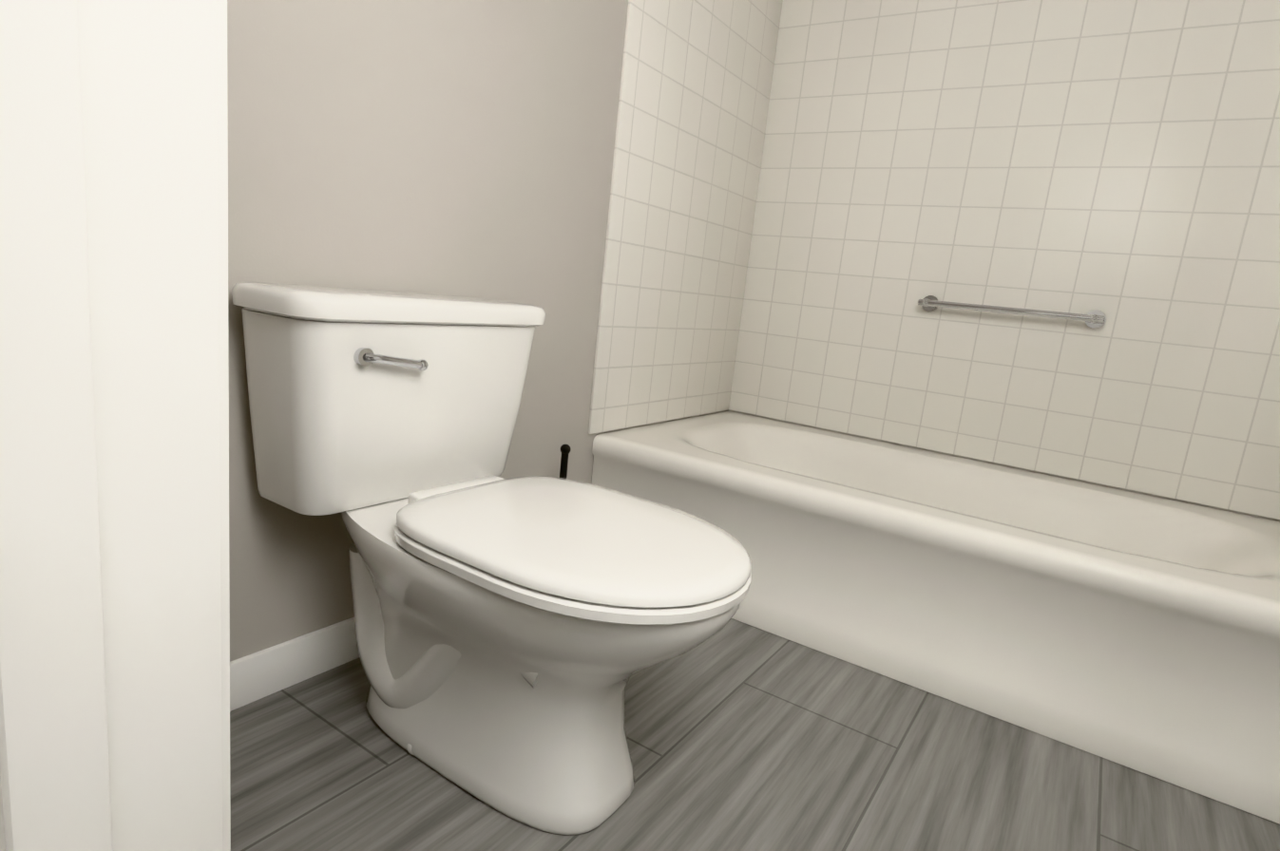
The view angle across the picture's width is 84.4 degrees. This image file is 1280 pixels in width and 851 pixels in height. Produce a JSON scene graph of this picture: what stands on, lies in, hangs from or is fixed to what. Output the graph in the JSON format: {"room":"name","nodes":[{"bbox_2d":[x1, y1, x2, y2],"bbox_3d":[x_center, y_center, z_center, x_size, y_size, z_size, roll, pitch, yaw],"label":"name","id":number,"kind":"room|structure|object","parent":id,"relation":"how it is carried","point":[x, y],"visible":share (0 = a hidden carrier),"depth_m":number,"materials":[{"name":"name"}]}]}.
{"room":"bathroom","nodes":[
{"label":"bathroom","id":0,"kind":"room"},
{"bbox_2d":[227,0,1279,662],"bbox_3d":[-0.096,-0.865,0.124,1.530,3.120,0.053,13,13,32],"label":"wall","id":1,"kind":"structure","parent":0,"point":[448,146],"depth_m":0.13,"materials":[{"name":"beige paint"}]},
{"bbox_2d":[0,0,230,850],"bbox_3d":[0.095,-0.304,0.030,0.836,2.100,0.138,13,13,32],"label":"door frame","id":2,"kind":"structure","parent":1,"relation":"attached to","point":[114,588],"depth_m":0.29,"materials":[{"name":"white paint"}]},
{"bbox_2d":[229,616,359,711],"bbox_3d":[-0.517,0.402,1.386,0.015,0.085,1.312,13,13,32],"label":"baseboard","id":3,"kind":"structure","parent":1,"relation":"attached to","point":[259,675],"depth_m":1.21,"materials":[{"name":"white paint"}]},
{"bbox_2d":[588,0,785,434],"bbox_3d":[0.159,-0.730,2.035,0.009,1.461,0.780,13,13,32],"label":"tiled wall","id":4,"kind":"structure","parent":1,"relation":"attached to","point":[697,89],"depth_m":2.01,"materials":[{"name":"white tile"}]},
{"bbox_2d":[732,0,1279,519],"bbox_3d":[1.035,-0.622,1.966,1.568,1.461,0.011,13,13,32],"label":"tiled wall","id":5,"kind":"structure","parent":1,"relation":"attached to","point":[812,203],"depth_m":1.94,"materials":[{"name":"white tile"}]},
{"bbox_2d":[917,295,1106,328],"bbox_3d":[1.019,-0.320,1.962,0.467,0.048,0.072,13,13,32],"label":"grab bar","id":6,"kind":"object","parent":5,"relation":"attached to","point":[1096,318],"visible":1,"depth_m":1.92,"materials":[{"name":"silver metal"}]},
{"bbox_2d":[229,618,1279,850],"bbox_3d":[-0.102,0.670,0.712,1.760,0.100,3.840,13,13,32],"label":"floor","id":7,"kind":"structure","parent":0,"point":[741,736],"depth_m":1.14,"materials":[{"name":"tile"}]},
{"bbox_2d":[231,282,751,835],"bbox_3d":[-0.195,0.180,1.086,0.758,0.703,0.494,13,13,32],"label":"toilet","id":8,"kind":"object","parent":7,"relation":"on","point":[513,634],"visible":1,"depth_m":1.00,"materials":[{"name":"ceramic"}]},
{"bbox_2d":[559,443,571,478],"bbox_3d":[-0.190,0.230,1.658,0.100,0.384,0.100,13,13,32],"label":"toilet brush","id":9,"kind":"object","parent":7,"relation":"on","point":[565,448],"visible":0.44,"depth_m":1.62,"materials":[{"name":"black plastic"}]},
{"bbox_2d":[591,411,1279,824],"bbox_3d":[0.722,0.311,1.815,1.564,0.359,0.788,13,13,32],"label":"bathtub","id":10,"kind":"object","parent":7,"relation":"on","point":[1133,630],"visible":1,"depth_m":1.44,"materials":[{"name":"ceramic"}]}
]}

